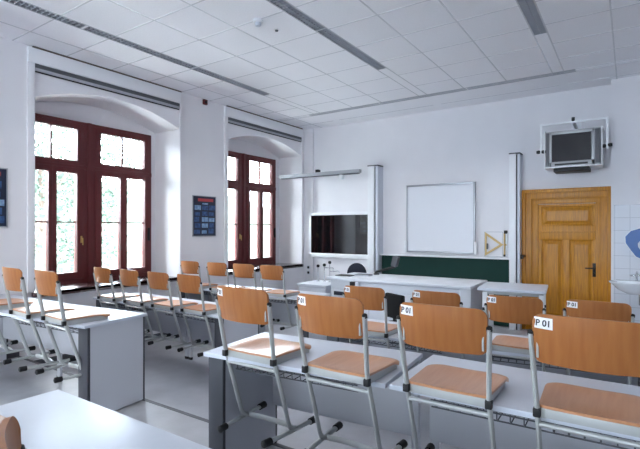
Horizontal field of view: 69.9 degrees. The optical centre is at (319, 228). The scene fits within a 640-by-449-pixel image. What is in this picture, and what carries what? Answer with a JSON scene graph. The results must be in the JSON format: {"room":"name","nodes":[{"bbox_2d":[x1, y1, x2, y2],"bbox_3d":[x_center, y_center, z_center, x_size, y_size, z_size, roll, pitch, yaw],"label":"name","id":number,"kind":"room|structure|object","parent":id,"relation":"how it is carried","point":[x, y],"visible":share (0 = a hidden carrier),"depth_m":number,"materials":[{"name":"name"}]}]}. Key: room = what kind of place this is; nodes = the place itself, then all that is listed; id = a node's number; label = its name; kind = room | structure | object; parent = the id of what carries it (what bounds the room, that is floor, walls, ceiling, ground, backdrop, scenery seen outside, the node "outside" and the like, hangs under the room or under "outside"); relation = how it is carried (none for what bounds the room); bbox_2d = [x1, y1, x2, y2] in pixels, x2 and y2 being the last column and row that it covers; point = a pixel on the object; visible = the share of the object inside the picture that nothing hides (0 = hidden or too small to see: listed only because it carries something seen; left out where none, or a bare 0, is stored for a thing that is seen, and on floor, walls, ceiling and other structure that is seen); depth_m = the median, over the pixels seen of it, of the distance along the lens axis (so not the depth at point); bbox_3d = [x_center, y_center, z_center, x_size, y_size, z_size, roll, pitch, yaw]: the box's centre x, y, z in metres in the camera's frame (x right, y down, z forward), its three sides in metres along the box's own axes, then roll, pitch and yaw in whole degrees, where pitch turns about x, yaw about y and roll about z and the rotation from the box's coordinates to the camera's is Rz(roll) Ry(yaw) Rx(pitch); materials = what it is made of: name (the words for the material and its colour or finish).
{"room":"classroom","nodes":[
{"label":"classroom","id":0,"kind":"room"},
{"bbox_2d":[0,357,282,448],"bbox_3d":[-2.110,1.630,0.329,9.864,0.260,6.780,0,0,34],"label":"floor","id":1,"kind":"structure","parent":0,"point":[15,385],"depth_m":4.03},
{"bbox_2d":[0,294,64,362],"bbox_3d":[-3.248,1.120,4.664,1.221,0.760,0.620,0,0,31],"label":"student desk","id":2,"kind":"object","parent":1,"relation":"on","point":[8,328],"visible":0.33,"depth_m":4.88,"materials":[{"name":"laminate"}]},
{"bbox_2d":[0,298,35,354],"bbox_3d":[-3.026,0.736,4.316,0.445,0.842,0.494,0,0,36],"label":"chair","id":3,"kind":"object","parent":2,"relation":"on","point":[16,303],"visible":0.75,"depth_m":4.29,"materials":[{"name":"brown wood"}]},
{"bbox_2d":[0,303,146,410],"bbox_3d":[-2.196,1.120,4.052,1.221,0.760,0.600,0,0,28],"label":"student desk","id":4,"kind":"object","parent":1,"relation":"on","point":[111,351],"visible":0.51,"depth_m":3.78,"materials":[{"name":"laminate"}]},
{"bbox_2d":[2,267,76,371],"bbox_3d":[-2.441,0.736,3.962,0.445,0.842,0.494,0,0,37],"label":"chair","id":5,"kind":"object","parent":4,"relation":"on","point":[13,279],"visible":0.9,"depth_m":3.83,"materials":[{"name":"brown wood"}]},
{"bbox_2d":[34,269,109,382],"bbox_3d":[-2.001,0.736,3.695,0.445,0.842,0.494,0,0,37],"label":"chair","id":6,"kind":"object","parent":4,"relation":"on","point":[47,283],"visible":0.97,"depth_m":3.57,"materials":[{"name":"brown wood"}]},
{"bbox_2d":[0,390,210,448],"bbox_3d":[-0.856,1.120,1.527,1.246,0.760,0.580,0,0,34],"label":"student desk","id":7,"kind":"object","parent":1,"relation":"on","point":[56,419],"visible":0.99,"depth_m":1.70,"materials":[{"name":"laminate"}]},
{"bbox_2d":[203,332,422,448],"bbox_3d":[-0.044,1.120,2.743,1.161,0.760,0.620,0,0,29],"label":"student desk","id":8,"kind":"object","parent":1,"relation":"on","point":[255,386],"visible":0.65,"depth_m":2.82,"materials":[{"name":"laminate"}]},
{"bbox_2d":[215,286,314,448],"bbox_3d":[-0.320,0.736,2.672,0.445,0.842,0.494,0,0,34],"label":"chair","id":9,"kind":"object","parent":8,"relation":"on","point":[236,304],"visible":1,"depth_m":2.55,"materials":[{"name":"brown wood"}]},
{"bbox_2d":[295,293,407,448],"bbox_3d":[0.152,0.736,2.358,0.445,0.842,0.494,0,0,35],"label":"chair","id":10,"kind":"object","parent":8,"relation":"on","point":[340,317],"visible":1,"depth_m":2.23,"materials":[{"name":"brown wood"}]},
{"bbox_2d":[389,355,639,448],"bbox_3d":[1.016,1.120,2.106,1.236,0.760,0.620,0,0,33],"label":"student desk","id":11,"kind":"object","parent":1,"relation":"on","point":[514,421],"visible":0.61,"depth_m":2.31,"materials":[{"name":"laminate"}]},
{"bbox_2d":[396,302,508,448],"bbox_3d":[0.620,0.736,2.090,0.445,0.842,0.494,0,0,34],"label":"chair","id":12,"kind":"object","parent":11,"relation":"on","point":[462,330],"visible":1,"depth_m":1.94,"materials":[{"name":"brown wood"}]},
{"bbox_2d":[527,314,639,448],"bbox_3d":[1.078,0.736,1.810,0.445,0.842,0.494,0,0,34],"label":"chair","id":13,"kind":"object","parent":11,"relation":"on","point":[610,347],"visible":1,"depth_m":1.68,"materials":[{"name":"brown wood"}]},
{"bbox_3d":[0.183,1.120,0.824,1.246,0.760,0.580,0,0,34],"label":"student desk","id":14,"kind":"object","parent":1,"relation":"on","visible":0},
{"bbox_2d":[0,416,26,448],"bbox_3d":[-0.268,0.736,0.810,0.494,0.842,0.445,0,0,-44],"label":"chair","id":15,"kind":"object","parent":14,"relation":"on","point":[10,431],"visible":1,"depth_m":0.77,"materials":[{"name":"brown wood"}]},
{"bbox_2d":[0,37,303,360],"bbox_3d":[-4.254,-0.320,5.208,0.956,3.960,12.857,0,0,34],"label":"wall","id":16,"kind":"structure","parent":0,"point":[202,125],"depth_m":7.42,"materials":[{"name":"paint"}]},
{"bbox_2d":[0,168,7,226],"bbox_3d":[-3.767,-0.360,5.062,0.014,0.680,0.560,0,0,34],"label":"poster","id":17,"kind":"object","parent":16,"relation":"attached to","point":[3,171],"visible":1,"depth_m":5.26,"materials":[{"name":"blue paper"}]},
{"bbox_2d":[8,333,172,363],"bbox_3d":[-3.845,1.545,4.952,0.028,0.230,12.490,0,0,34],"label":"baseboard","id":18,"kind":"structure","parent":16,"relation":"attached to","point":[11,355],"depth_m":5.71,"materials":[{"name":"grey"}]},
{"bbox_2d":[31,113,176,297],"bbox_3d":[-3.122,-0.360,6.604,0.746,2.370,2.209,0,0,34],"label":"window","id":19,"kind":"structure","parent":16,"relation":"in","point":[87,168],"depth_m":6.68,"materials":[{"name":"brown wood"}]},
{"bbox_2d":[27,46,181,292],"bbox_3d":[-2.845,-0.708,6.396,0.045,2.935,2.274,0,0,34],"label":"window frame","id":20,"kind":"structure","parent":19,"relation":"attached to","point":[38,61],"depth_m":5.88,"materials":[{"name":"white paint"}]},
{"bbox_2d":[32,46,180,91],"bbox_3d":[-2.840,-2.184,6.413,0.035,0.029,2.189,0,0,34],"label":"trim","id":21,"kind":"structure","parent":16,"relation":"attached to","point":[32,46],"depth_m":6.20,"materials":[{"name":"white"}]},
{"bbox_2d":[18,356,293,448],"bbox_3d":[0.156,1.513,2.874,8.964,0.034,0.036,0,0,34],"label":"trim","id":22,"kind":"structure","parent":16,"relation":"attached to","point":[29,360],"depth_m":3.80,"materials":[{"name":"grey"}]},
{"bbox_2d":[192,195,215,236],"bbox_3d":[-1.953,-0.217,7.743,0.014,0.685,0.515,0,0,34],"label":"poster","id":23,"kind":"object","parent":16,"relation":"attached to","point":[203,207],"visible":1,"depth_m":7.72,"materials":[{"name":"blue paper"}]},
{"bbox_2d":[195,205,200,209],"bbox_3d":[-2.034,-0.358,7.620,0.002,0.076,0.136,0,0,34],"label":"picture","id":24,"kind":"object","parent":23,"relation":"attached to","point":[197,207],"depth_m":7.62},
{"bbox_2d":[202,217,207,221],"bbox_3d":[-1.946,-0.160,7.750,0.002,0.077,0.135,0,0,34],"label":"picture","id":25,"kind":"object","parent":23,"relation":"on","point":[204,219],"depth_m":7.75},
{"bbox_2d":[227,105,302,128],"bbox_3d":[-1.026,-2.184,9.093,0.035,0.029,2.262,0,0,34],"label":"trim","id":26,"kind":"structure","parent":16,"relation":"attached to","point":[227,105],"depth_m":8.95,"materials":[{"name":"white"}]},
{"bbox_2d":[228,151,302,274],"bbox_3d":[-1.308,-0.360,9.284,0.746,2.370,2.282,0,0,34],"label":"window","id":27,"kind":"structure","parent":16,"relation":"in","point":[242,185],"depth_m":9.55,"materials":[{"name":"brown wood"}]},
{"bbox_2d":[224,106,302,267],"bbox_3d":[-1.032,-0.708,9.076,0.045,2.935,2.347,0,0,34],"label":"window frame","id":28,"kind":"structure","parent":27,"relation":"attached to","point":[233,116],"depth_m":8.63,"materials":[{"name":"white paint"}]},
{"bbox_2d":[48,322,528,448],"bbox_3d":[1.437,1.710,5.570,9.864,0.100,5.877,0,0,34],"label":"floor","id":29,"kind":"structure","parent":0,"point":[172,380],"depth_m":4.49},
{"bbox_2d":[93,292,189,358],"bbox_3d":[-2.321,1.280,5.955,1.196,0.760,0.620,0,0,34],"label":"student desk","id":30,"kind":"object","parent":29,"relation":"on","point":[168,325],"visible":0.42,"depth_m":6.03,"materials":[{"name":"laminate"}]},
{"bbox_2d":[93,267,139,309],"bbox_3d":[-2.606,0.896,5.873,0.445,0.842,0.494,0,0,36],"label":"chair","id":31,"kind":"object","parent":30,"relation":"on","point":[101,275],"visible":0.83,"depth_m":5.71,"materials":[{"name":"brown wood"}]},
{"bbox_2d":[119,269,170,339],"bbox_3d":[-2.138,0.896,5.557,0.445,0.842,0.494,0,0,36],"label":"chair","id":32,"kind":"object","parent":30,"relation":"on","point":[127,277],"visible":0.91,"depth_m":5.41,"materials":[{"name":"brown wood"}]},
{"bbox_2d":[150,299,258,359],"bbox_3d":[-1.332,1.280,5.285,1.176,0.760,0.620,0,0,34],"label":"student desk","id":33,"kind":"object","parent":29,"relation":"on","point":[234,331],"visible":0.44,"depth_m":5.10,"materials":[{"name":"laminate"}]},
{"bbox_2d":[147,271,200,349],"bbox_3d":[-1.691,0.896,5.254,0.445,0.842,0.494,0,0,36],"label":"chair","id":34,"kind":"object","parent":33,"relation":"on","point":[155,280],"visible":0.95,"depth_m":5.13,"materials":[{"name":"brown wood"}]},
{"bbox_2d":[176,274,216,356],"bbox_3d":[-1.264,0.896,4.965,0.445,0.842,0.494,0,0,36],"label":"chair","id":35,"kind":"object","parent":33,"relation":"on","point":[193,284],"visible":0.84,"depth_m":4.83,"materials":[{"name":"brown wood"}]},
{"bbox_2d":[181,283,261,333],"bbox_3d":[-1.558,1.280,7.106,1.231,0.760,0.620,0,0,32],"label":"student desk","id":36,"kind":"object","parent":29,"relation":"on","point":[207,293],"visible":0.21,"depth_m":7.28,"materials":[{"name":"laminate"}]},
{"bbox_2d":[180,261,217,300],"bbox_3d":[-1.847,0.896,7.020,0.445,0.842,0.494,0,0,32],"label":"chair","id":37,"kind":"object","parent":36,"relation":"on","point":[188,267],"visible":0.59,"depth_m":6.82,"materials":[{"name":"brown wood"}]},
{"bbox_2d":[206,262,244,301],"bbox_3d":[-1.375,0.896,6.719,0.445,0.842,0.494,0,0,32],"label":"chair","id":38,"kind":"object","parent":36,"relation":"on","point":[213,268],"visible":0.59,"depth_m":6.53,"materials":[{"name":"brown wood"}]},
{"bbox_2d":[262,288,331,339],"bbox_3d":[-0.515,1.280,6.448,1.216,0.760,0.620,0,0,32],"label":"student desk","id":39,"kind":"object","parent":29,"relation":"on","point":[279,309],"visible":0.25,"depth_m":6.65,"materials":[{"name":"laminate"}]},
{"bbox_2d":[232,263,274,320],"bbox_3d":[-0.950,0.896,6.455,0.445,0.842,0.494,0,0,32],"label":"chair","id":40,"kind":"object","parent":39,"relation":"on","point":[239,270],"visible":0.59,"depth_m":6.25,"materials":[{"name":"brown wood"}]},
{"bbox_2d":[259,265,299,329],"bbox_3d":[-0.538,0.896,6.207,0.445,0.842,0.494,0,0,32],"label":"chair","id":41,"kind":"object","parent":39,"relation":"on","point":[269,272],"visible":0.94,"depth_m":6.05,"materials":[{"name":"brown wood"}]},
{"bbox_2d":[297,280,330,292],"bbox_3d":[0.018,1.280,7.704,0.565,0.760,0.620,0,0,33],"label":"desk","id":42,"kind":"object","parent":29,"relation":"on","point":[310,286],"visible":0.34,"depth_m":7.46,"materials":[{"name":"grey"}]},
{"bbox_2d":[325,261,338,281],"bbox_3d":[0.204,0.719,7.711,0.295,0.363,0.058,0,0,34],"label":"tap","id":43,"kind":"object","parent":42,"relation":"on","point":[329,262],"visible":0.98,"depth_m":7.73,"materials":[{"name":"silver metal"}]},
{"bbox_2d":[347,263,366,272],"bbox_3d":[0.780,1.135,8.465,0.570,1.050,0.595,0,0,26],"label":"swivel chair","id":44,"kind":"object","parent":29,"relation":"on","point":[356,267],"visible":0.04,"depth_m":8.20,"materials":[{"name":"black plastic"}]},
{"bbox_2d":[367,165,382,273],"bbox_3d":[1.098,0.203,9.082,0.231,2.915,0.242,0,0,34],"label":"pylon","id":45,"kind":"object","parent":29,"relation":"on","point":[375,172],"visible":0.72,"depth_m":8.99,"materials":[{"name":"silver metal"}]},
{"bbox_2d":[385,293,404,321],"bbox_3d":[1.156,1.230,5.760,0.595,0.860,0.660,0,0,-28],"label":"swivel chair","id":46,"kind":"object","parent":29,"relation":"on","point":[394,301],"visible":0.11,"depth_m":5.61,"materials":[{"name":"black plastic"}]},
{"bbox_2d":[327,319,473,362],"bbox_3d":[0.722,1.280,4.084,1.236,0.760,0.620,0,0,32],"label":"student desk","id":47,"kind":"object","parent":29,"relation":"on","point":[393,339],"visible":0.2,"depth_m":4.15,"materials":[{"name":"laminate"}]},
{"bbox_2d":[342,285,397,348],"bbox_3d":[0.471,0.896,3.984,0.445,0.842,0.494,0,0,33],"label":"chair","id":48,"kind":"object","parent":47,"relation":"on","point":[372,298],"visible":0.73,"depth_m":3.79,"materials":[{"name":"brown wood"}]},
{"bbox_2d":[410,290,463,362],"bbox_3d":[0.996,0.896,3.689,0.445,0.842,0.494,0,0,33],"label":"chair","id":49,"kind":"object","parent":47,"relation":"on","point":[418,296],"visible":0.37,"depth_m":3.48,"materials":[{"name":"brown wood"}]},
{"bbox_2d":[326,272,486,320],"bbox_3d":[1.294,1.210,7.046,2.260,0.900,0.920,0,0,33],"label":"desk","id":50,"kind":"object","parent":29,"relation":"on","point":[404,285],"visible":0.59,"depth_m":6.75,"materials":[{"name":"grey"}]},
{"bbox_2d":[335,274,353,276],"bbox_3d":[0.419,0.754,7.469,0.280,0.012,0.200,0,0,34],"label":"folder","id":51,"kind":"object","parent":50,"relation":"on","point":[348,275],"visible":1,"depth_m":7.42,"materials":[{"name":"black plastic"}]},
{"bbox_2d":[354,273,372,276],"bbox_3d":[0.707,0.748,7.467,0.260,0.024,0.200,0,0,26],"label":"paper stack","id":52,"kind":"object","parent":50,"relation":"on","point":[358,274],"visible":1,"depth_m":7.41,"materials":[{"name":"grey paper"}]},
{"bbox_2d":[373,256,399,274],"bbox_3d":[1.089,0.598,7.535,0.456,0.325,0.100,0,0,34],"label":"desk lamp","id":53,"kind":"object","parent":50,"relation":"on","point":[395,259],"visible":1,"depth_m":7.43,"materials":[{"name":"black plastic"}]},
{"bbox_2d":[326,272,486,289],"bbox_3d":[1.294,0.780,7.046,2.260,0.040,0.920,0,0,33],"label":"countertop","id":54,"kind":"structure","parent":50,"relation":"on","point":[457,283],"depth_m":6.76,"materials":[{"name":"grey laminate"}]},
{"bbox_2d":[477,282,547,332],"bbox_3d":[2.576,1.210,6.091,0.800,0.900,0.780,0,0,28],"label":"side table","id":55,"kind":"object","parent":29,"relation":"on","point":[491,288],"visible":0.49,"depth_m":5.94,"materials":[{"name":"laminate"}]},
{"bbox_2d":[509,152,525,329],"bbox_3d":[3.292,0.203,7.596,0.255,2.915,0.242,0,0,34],"label":"pylon","id":56,"kind":"object","parent":29,"relation":"on","point":[515,159],"visible":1,"depth_m":7.53,"materials":[{"name":"white metal"}]},
{"bbox_2d":[474,333,639,385],"bbox_3d":[1.783,1.280,3.489,1.236,0.760,0.620,0,0,26],"label":"student desk","id":57,"kind":"object","parent":29,"relation":"on","point":[506,361],"visible":0.2,"depth_m":3.60,"materials":[{"name":"laminate"}]},
{"bbox_2d":[484,295,545,371],"bbox_3d":[1.487,0.896,3.423,0.445,0.842,0.494,0,0,33],"label":"chair","id":58,"kind":"object","parent":57,"relation":"on","point":[507,309],"visible":0.7,"depth_m":3.27,"materials":[{"name":"brown wood"}]},
{"bbox_2d":[563,299,634,384],"bbox_3d":[1.953,0.896,3.210,0.445,0.842,0.494,0,0,33],"label":"chair","id":59,"kind":"object","parent":57,"relation":"on","point":[613,311],"visible":0.32,"depth_m":3.01,"materials":[{"name":"brown wood"}]},
{"bbox_2d":[0,0,639,128],"bbox_3d":[-0.491,-2.199,2.721,9.864,0.004,12.557,0,0,34],"label":"ceiling","id":60,"kind":"structure","parent":0,"point":[425,47],"depth_m":5.58,"materials":[{"name":"tile"}]},
{"bbox_2d":[2,0,85,28],"bbox_3d":[-2.994,-2.241,4.363,0.140,0.090,1.490,0,0,34],"label":"ceiling lamp","id":61,"kind":"object","parent":60,"relation":"attached to","point":[19,3],"visible":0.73,"depth_m":4.68,"materials":[{"name":"silver metal"}]},
{"bbox_2d":[82,26,195,68],"bbox_3d":[-2.142,-2.241,5.622,0.140,0.090,1.490,0,0,34],"label":"ceiling lamp","id":62,"kind":"object","parent":60,"relation":"attached to","point":[93,30],"visible":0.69,"depth_m":5.54,"materials":[{"name":"silver metal"}]},
{"bbox_2d":[192,67,267,95],"bbox_3d":[-1.290,-2.241,6.881,0.140,0.090,1.490,0,0,34],"label":"ceiling lamp","id":63,"kind":"object","parent":60,"relation":"attached to","point":[197,69],"visible":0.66,"depth_m":6.82,"materials":[{"name":"silver metal"}]},
{"bbox_2d":[253,18,262,26],"bbox_3d":[-0.653,-2.168,4.825,0.110,0.064,0.110,0,0,34],"label":"smoke detector","id":64,"kind":"object","parent":60,"relation":"attached to","point":[257,21],"visible":1,"depth_m":4.79,"materials":[{"name":"white paint"}]},
{"bbox_2d":[267,0,324,30],"bbox_3d":[-0.410,-2.241,4.425,0.140,0.090,1.490,0,0,34],"label":"ceiling lamp","id":65,"kind":"object","parent":60,"relation":"attached to","point":[282,4],"visible":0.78,"depth_m":4.70,"materials":[{"name":"silver metal"}]},
{"bbox_2d":[310,103,380,115],"bbox_3d":[0.427,-2.241,8.454,1.490,0.090,0.112,0,0,34],"label":"ceiling lamp","id":66,"kind":"object","parent":60,"relation":"attached to","point":[375,103],"visible":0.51,"depth_m":8.44,"materials":[{"name":"silver metal"}]},
{"bbox_2d":[316,28,385,69],"bbox_3d":[0.434,-2.241,5.672,0.140,0.090,1.490,0,0,34],"label":"ceiling lamp","id":67,"kind":"object","parent":60,"relation":"attached to","point":[332,36],"visible":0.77,"depth_m":5.58,"materials":[{"name":"silver metal"}]},
{"bbox_2d":[380,88,466,103],"bbox_3d":[1.677,-2.241,7.607,1.490,0.090,0.112,0,0,34],"label":"ceiling lamp","id":68,"kind":"object","parent":60,"relation":"attached to","point":[422,96],"visible":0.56,"depth_m":7.59,"materials":[{"name":"silver metal"}]},
{"bbox_2d":[467,69,575,89],"bbox_3d":[2.928,-2.241,6.761,1.490,0.090,0.112,0,0,34],"label":"ceiling lamp","id":69,"kind":"object","parent":60,"relation":"attached to","point":[574,70],"visible":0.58,"depth_m":6.73,"materials":[{"name":"silver metal"}]},
{"bbox_2d":[516,0,546,34],"bbox_3d":[2.068,-2.241,4.545,0.140,0.090,1.485,0,0,34],"label":"ceiling lamp","id":70,"kind":"object","parent":60,"relation":"attached to","point":[528,8],"visible":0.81,"depth_m":4.74,"materials":[{"name":"silver metal"}]},
{"bbox_2d":[314,85,610,280],"bbox_3d":[3.112,-0.320,7.955,9.964,3.960,0.150,0,0,34],"label":"wall","id":71,"kind":"structure","parent":0,"point":[472,143],"depth_m":8.31,"materials":[{"name":"paint"}]},
{"bbox_2d":[304,128,313,281],"bbox_3d":[-0.238,-0.280,10.097,0.234,3.880,0.077,0,0,34],"label":"trim","id":72,"kind":"structure","parent":71,"relation":"attached to","point":[308,133],"depth_m":10.06,"materials":[{"name":"paint"}]},
{"bbox_2d":[279,169,360,179],"bbox_3d":[0.209,-1.052,9.218,1.860,0.255,1.012,0,0,34],"label":"wall lamp","id":73,"kind":"object","parent":71,"relation":"attached to","point":[318,173],"visible":1,"depth_m":8.76,"materials":[{"name":"grey metal"}]},
{"bbox_2d":[281,173,359,179],"bbox_3d":[-0.032,-1.017,8.837,1.780,0.018,0.070,0,0,34],"label":"diffuser","id":74,"kind":"object","parent":73,"relation":"attached to","point":[313,174],"depth_m":8.84,"materials":[{"name":"grey plastic"}]},
{"bbox_2d":[309,212,367,258],"bbox_3d":[0.412,0.128,9.609,1.500,0.945,0.137,0,0,34],"label":"screen","id":75,"kind":"object","parent":71,"relation":"attached to","point":[339,234],"visible":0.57,"depth_m":9.54,"materials":[{"name":"black glass"}]},
{"bbox_2d":[404,182,476,253],"bbox_3d":[2.198,-0.198,8.430,1.368,1.275,0.087,0,0,34],"label":"whiteboard","id":76,"kind":"object","parent":71,"relation":"attached to","point":[440,218],"visible":1,"depth_m":8.42,"materials":[{"name":"white plastic"}]},
{"bbox_2d":[380,254,508,325],"bbox_3d":[2.218,1.065,8.379,2.400,1.150,0.145,0,0,34],"label":"chalkboard","id":77,"kind":"object","parent":71,"relation":"attached to","point":[491,269],"visible":0.41,"depth_m":8.24,"materials":[{"name":"green paint"}]},
{"bbox_2d":[484,232,502,256],"bbox_3d":[3.001,0.264,7.930,0.310,0.433,0.008,0,0,34],"label":"rack","id":78,"kind":"object","parent":71,"relation":"attached to","point":[484,232],"visible":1,"depth_m":7.92,"materials":[{"name":"grey metal"}]},
{"bbox_2d":[485,232,502,255],"bbox_3d":[3.000,0.260,7.902,0.310,0.420,0.042,0,0,34],"label":"square","id":79,"kind":"object","parent":71,"relation":"hanging from","point":[486,234],"visible":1,"depth_m":7.94,"materials":[{"name":"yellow wood"}]},
{"bbox_2d":[503,230,507,256],"bbox_3d":[3.160,0.247,7.804,0.065,0.445,0.042,0,0,34],"label":"chalk compass","id":80,"kind":"object","parent":71,"relation":"attached to","point":[505,231],"visible":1,"depth_m":7.79,"materials":[{"name":"brown wood"}]},
{"bbox_2d":[522,186,610,328],"bbox_3d":[3.893,0.506,7.278,1.268,2.307,0.095,0,0,34],"label":"door","id":81,"kind":"structure","parent":71,"relation":"in","point":[566,248],"depth_m":7.28,"materials":[{"name":"brown wood"}]},
{"bbox_2d":[536,117,612,173],"bbox_3d":[3.891,-1.290,7.002,0.995,0.860,0.540,0,0,34],"label":"bracket","id":82,"kind":"object","parent":71,"relation":"attached to","point":[575,124],"visible":0.87,"depth_m":6.82,"materials":[{"name":"white metal"}]},
{"bbox_2d":[546,127,600,166],"bbox_3d":[3.857,-1.210,6.964,0.720,0.540,0.402,0,0,34],"label":"television","id":83,"kind":"object","parent":82,"relation":"on","point":[574,147],"visible":0.98,"depth_m":6.79,"materials":[{"name":"silver metal"}]},
{"bbox_2d":[546,133,548,165],"bbox_3d":[3.478,-1.210,7.000,0.038,0.500,0.009,0,0,34],"label":"speaker grille","id":84,"kind":"object","parent":83,"relation":"attached to","point":[547,134],"depth_m":7.00,"materials":[{"name":"grey"}]},
{"bbox_2d":[595,128,599,162],"bbox_3d":[4.020,-1.210,6.633,0.062,0.500,0.009,0,0,34],"label":"speaker grille","id":85,"kind":"object","parent":83,"relation":"attached to","point":[597,130],"depth_m":6.63,"materials":[{"name":"grey metal"}]},
{"bbox_2d":[544,125,603,171],"bbox_3d":[3.862,-1.211,6.968,0.765,0.578,0.430,0,0,34],"label":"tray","id":86,"kind":"object","parent":82,"relation":"on","point":[592,166],"depth_m":6.77,"materials":[{"name":"white paint"}]},
{"bbox_2d":[611,75,639,301],"bbox_3d":[5.125,-0.295,6.352,1.832,3.910,0.267,0,0,34],"label":"wall","id":87,"kind":"structure","parent":0,"point":[625,92],"depth_m":6.66,"materials":[{"name":"paint"}]},
{"bbox_2d":[609,272,639,305],"bbox_3d":[4.446,0.850,6.355,0.750,0.497,0.475,0,0,34],"label":"basin","id":88,"kind":"object","parent":87,"relation":"attached to","point":[627,286],"visible":1,"depth_m":6.35,"materials":[{"name":"white ceramic"}]},
{"bbox_2d":[630,272,639,280],"bbox_3d":[4.466,0.671,6.456,0.168,0.138,0.185,0,0,34],"label":"tap","id":89,"kind":"object","parent":88,"relation":"on","point":[631,275],"depth_m":6.50,"materials":[{"name":"silver metal"}]},
{"bbox_2d":[614,204,639,322],"bbox_3d":[5.053,0.643,6.235,1.780,1.993,0.015,0,0,34],"label":"tile backsplash","id":90,"kind":"structure","parent":87,"relation":"attached to","point":[626,217],"depth_m":6.65,"materials":[{"name":"tile"}]},
{"bbox_2d":[624,228,639,258],"bbox_3d":[4.538,0.207,6.498,0.369,0.460,0.124,0,0,34],"label":"dispenser","id":91,"kind":"object","parent":87,"relation":"attached to","point":[632,238],"visible":1,"depth_m":6.50,"materials":[{"name":"blue plastic"}]},
{"label":"outside","id":92,"kind":"structure","parent":0,"visible":0},
{"bbox_3d":[-19.335,5.050,31.200,53.000,0.100,90.000,0,0,34],"label":"ground","id":93,"kind":"structure","parent":92,"visible":0},
{"bbox_2d":[35,123,118,272],"bbox_3d":[-8.049,0.251,11.680,6.600,9.505,6.277,0,0,-17],"label":"leafy tree","id":94,"kind":"object","parent":93,"relation":"on","point":[40,249],"visible":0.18,"depth_m":12.23,"materials":[{"name":"green plant"}]},
{"bbox_2d":[35,172,269,272],"bbox_3d":[-22.806,-0.896,30.531,40.000,11.792,75.000,0,0,34],"label":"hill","id":95,"kind":"structure","parent":93,"relation":"on","point":[132,229],"depth_m":37.73,"materials":[{"name":"white"}]},
{"bbox_2d":[35,123,141,272],"bbox_3d":[-10.443,-0.612,19.359,7.084,11.031,6.327,0,0,-12],"label":"leafy tree","id":96,"kind":"object","parent":95,"relation":"on","point":[113,198],"visible":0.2,"depth_m":19.02,"materials":[{"name":"green plant"}]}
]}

